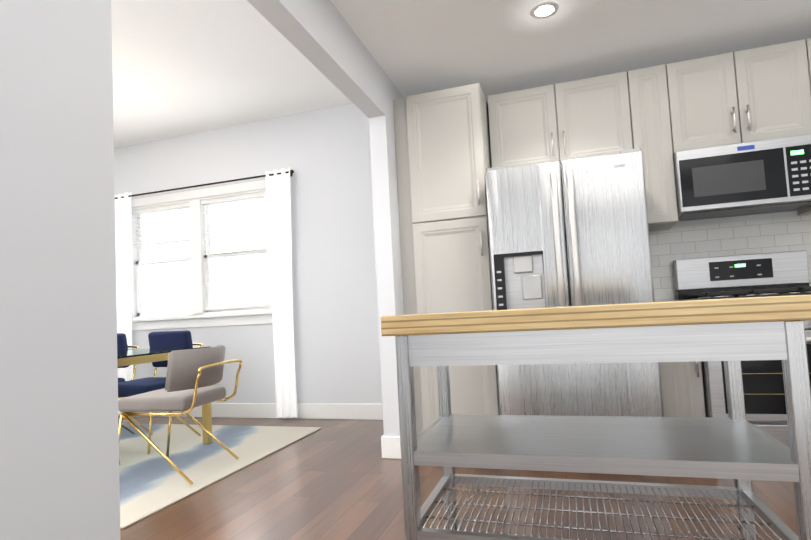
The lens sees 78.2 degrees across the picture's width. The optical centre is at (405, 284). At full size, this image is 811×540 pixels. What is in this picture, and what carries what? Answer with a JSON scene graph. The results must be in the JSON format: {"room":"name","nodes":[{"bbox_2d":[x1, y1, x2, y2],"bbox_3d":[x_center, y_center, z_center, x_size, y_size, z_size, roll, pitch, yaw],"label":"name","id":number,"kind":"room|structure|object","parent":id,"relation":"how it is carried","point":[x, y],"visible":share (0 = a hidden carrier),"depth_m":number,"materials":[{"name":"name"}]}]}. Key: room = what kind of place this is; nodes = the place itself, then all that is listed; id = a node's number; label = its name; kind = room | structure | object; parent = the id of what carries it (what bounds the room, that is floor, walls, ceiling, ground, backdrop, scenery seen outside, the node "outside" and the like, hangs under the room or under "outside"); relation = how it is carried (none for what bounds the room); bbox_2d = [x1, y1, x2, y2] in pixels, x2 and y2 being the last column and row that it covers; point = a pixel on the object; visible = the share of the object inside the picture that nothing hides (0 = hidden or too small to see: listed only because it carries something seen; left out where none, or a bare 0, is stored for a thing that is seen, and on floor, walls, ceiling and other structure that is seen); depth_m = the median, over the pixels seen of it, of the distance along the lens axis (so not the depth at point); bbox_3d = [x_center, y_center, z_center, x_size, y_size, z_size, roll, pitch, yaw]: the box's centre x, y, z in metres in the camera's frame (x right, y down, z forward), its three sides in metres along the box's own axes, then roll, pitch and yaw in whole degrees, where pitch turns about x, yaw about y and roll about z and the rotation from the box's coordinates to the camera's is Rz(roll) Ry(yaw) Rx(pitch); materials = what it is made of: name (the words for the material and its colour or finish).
{"room":"kitchen","nodes":[
{"label":"kitchen","id":0,"kind":"room"},
{"bbox_2d":[0,0,807,539],"bbox_3d":[-2.592,-0.248,2.540,11.570,2.900,5.430,-4,-4,17],"label":"wall","id":1,"kind":"structure","parent":0,"point":[68,172],"depth_m":1.21,"materials":[{"name":"white paint"}]},
{"bbox_2d":[131,180,272,330],"bbox_3d":[-2.120,-0.264,5.131,1.900,1.400,0.210,-4,-4,17],"label":"window","id":2,"kind":"structure","parent":1,"relation":"in","point":[181,278],"depth_m":5.10,"materials":[{"name":"white glass"}]},
{"bbox_2d":[115,167,296,417],"bbox_3d":[-2.079,0.134,4.989,2.298,2.315,0.121,-4,-4,17],"label":"curtains","id":3,"kind":"object","parent":1,"relation":"attached to","point":[279,206],"visible":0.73,"depth_m":4.70,"materials":[{"name":"white fabric"}]},
{"bbox_2d":[118,403,382,419],"bbox_3d":[-1.620,1.223,4.852,3.810,0.140,0.020,-4,-4,17],"label":"baseboard","id":4,"kind":"structure","parent":1,"relation":"attached to","point":[221,410],"depth_m":4.64,"materials":[{"name":"white"}]},
{"bbox_2d":[381,435,400,457],"bbox_3d":[0.016,1.074,3.746,0.016,0.140,1.096,-4,-4,17],"label":"baseboard","id":5,"kind":"structure","parent":1,"relation":"attached to","point":[391,447],"depth_m":3.21,"materials":[{"name":"white"}]},
{"bbox_2d":[489,71,636,169],"bbox_3d":[1.087,-1.086,3.572,0.922,0.583,0.339,-4,-4,17],"label":"upper cabinet","id":6,"kind":"object","parent":1,"relation":"attached to","point":[592,116],"depth_m":3.40,"materials":[{"name":"grey paint"}]},
{"bbox_2d":[629,64,677,230],"bbox_3d":[1.648,-0.899,3.387,0.227,1.034,0.339,-4,-4,17],"label":"upper cabinet","id":7,"kind":"object","parent":1,"relation":"attached to","point":[652,96],"depth_m":3.22,"materials":[{"name":"grey paint"}]},
{"bbox_2d":[649,215,810,301],"bbox_3d":[2.530,-0.189,3.263,1.890,0.508,0.008,-4,-4,17],"label":"tile backsplash","id":8,"kind":"structure","parent":1,"relation":"attached to","point":[668,247],"depth_m":3.37,"materials":[{"name":"white tile"}]},
{"bbox_2d":[669,39,810,150],"bbox_3d":[2.109,-1.151,3.253,0.757,0.595,0.339,-4,-4,17],"label":"upper cabinet","id":9,"kind":"object","parent":1,"relation":"attached to","point":[760,93],"depth_m":3.08,"materials":[{"name":"grey paint"}]},
{"bbox_2d":[673,134,810,221],"bbox_3d":[2.126,-0.658,3.199,0.756,0.392,0.408,-4,-4,17],"label":"over-the-range microwave","id":10,"kind":"object","parent":9,"relation":"attached to","point":[755,177],"visible":0.94,"depth_m":3.02,"materials":[{"name":"grey metal"}]},
{"bbox_2d":[797,38,810,215],"bbox_3d":[2.630,-0.975,3.081,0.309,1.020,0.339,-4,-4,17],"label":"upper cabinet","id":11,"kind":"object","parent":1,"relation":"attached to","point":[806,210],"depth_m":3.16,"materials":[{"name":"grey paint"}]},
{"bbox_2d":[118,416,797,539],"bbox_3d":[-2.517,1.228,2.453,11.570,0.060,5.430,-4,-4,17],"label":"floor","id":12,"kind":"structure","parent":0,"point":[335,479],"depth_m":2.45,"materials":[{"name":"brown wood"}]},
{"bbox_2d":[119,423,320,528],"bbox_3d":[-2.451,1.262,3.696,3.050,0.012,1.980,-4,-4,17],"label":"rug","id":13,"kind":"object","parent":12,"relation":"on","point":[153,481],"visible":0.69,"depth_m":3.42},
{"bbox_2d":[117,333,138,434],"bbox_3d":[-2.640,0.854,4.141,0.508,0.867,0.618,-4,-4,17],"label":"chair","id":14,"kind":"object","parent":13,"relation":"on","point":[121,341],"visible":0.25,"depth_m":4.27,"materials":[{"name":"blue fabric"}]},
{"bbox_2d":[118,330,202,453],"bbox_3d":[-1.993,0.809,3.938,0.508,0.867,0.618,-4,-4,17],"label":"chair","id":15,"kind":"object","parent":13,"relation":"on","point":[169,339],"visible":0.54,"depth_m":4.05,"materials":[{"name":"blue fabric"}]},
{"bbox_2d":[117,346,211,444],"bbox_3d":[-2.422,0.879,3.624,1.648,0.737,0.978,-4,-4,17],"label":"dining table","id":16,"kind":"object","parent":13,"relation":"on","point":[126,357],"visible":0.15,"depth_m":3.53,"materials":[{"name":"gold metal"}]},
{"bbox_2d":[118,345,241,484],"bbox_3d":[-1.411,0.784,3.140,0.604,0.762,0.535,-4,-3,11],"label":"chair","id":17,"kind":"object","parent":13,"relation":"on","point":[191,374],"visible":0.98,"depth_m":2.96,"materials":[{"name":"fabric"}]},
{"bbox_2d":[401,83,499,431],"bbox_3d":[0.396,-0.100,3.596,0.514,2.425,0.629,-4,-4,17],"label":"tall cabinet","id":18,"kind":"object","parent":12,"relation":"on","point":[452,145],"depth_m":3.32,"materials":[{"name":"grey paint"}]},
{"bbox_2d":[485,148,663,416],"bbox_3d":[1.069,0.158,3.244,0.900,1.800,0.834,-4,-4,17],"label":"refrigerator","id":19,"kind":"object","parent":12,"relation":"on","point":[575,232],"visible":0.52,"depth_m":2.91,"materials":[{"name":"grey metal"}]},
{"bbox_2d":[381,295,810,539],"bbox_3d":[0.604,0.535,1.742,1.190,0.918,0.645,-4,-4,17],"label":"kitchen cart","id":20,"kind":"object","parent":12,"relation":"on","point":[736,446],"visible":1,"depth_m":1.55,"materials":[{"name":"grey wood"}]},
{"bbox_2d":[660,361,705,416],"bbox_3d":[1.684,0.586,3.170,0.227,0.875,0.609,-4,-4,17],"label":"base cabinet","id":21,"kind":"object","parent":12,"relation":"on","point":[681,382],"depth_m":2.89,"materials":[{"name":"grey paint"}]},
{"bbox_2d":[673,250,810,446],"bbox_3d":[2.125,0.391,2.960,0.748,1.195,0.732,-4,-4,17],"label":"range","id":22,"kind":"object","parent":12,"relation":"on","point":[786,273],"visible":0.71,"depth_m":2.87,"materials":[{"name":"grey metal"}]},
{"bbox_2d":[111,0,810,147],"bbox_3d":[-2.659,-1.554,2.617,11.570,0.400,5.430,-4,-4,17],"label":"ceiling","id":23,"kind":"structure","parent":0,"point":[182,67],"depth_m":3.29,"materials":[{"name":"white paint"}]},
{"bbox_2d":[530,1,558,18],"bbox_3d":[0.769,-1.516,2.764,0.156,0.005,0.156,-4,-4,17],"label":"recessed light","id":24,"kind":"object","parent":23,"relation":"in","point":[543,10],"visible":1,"depth_m":2.76,"materials":[{"name":"white"}]}
]}

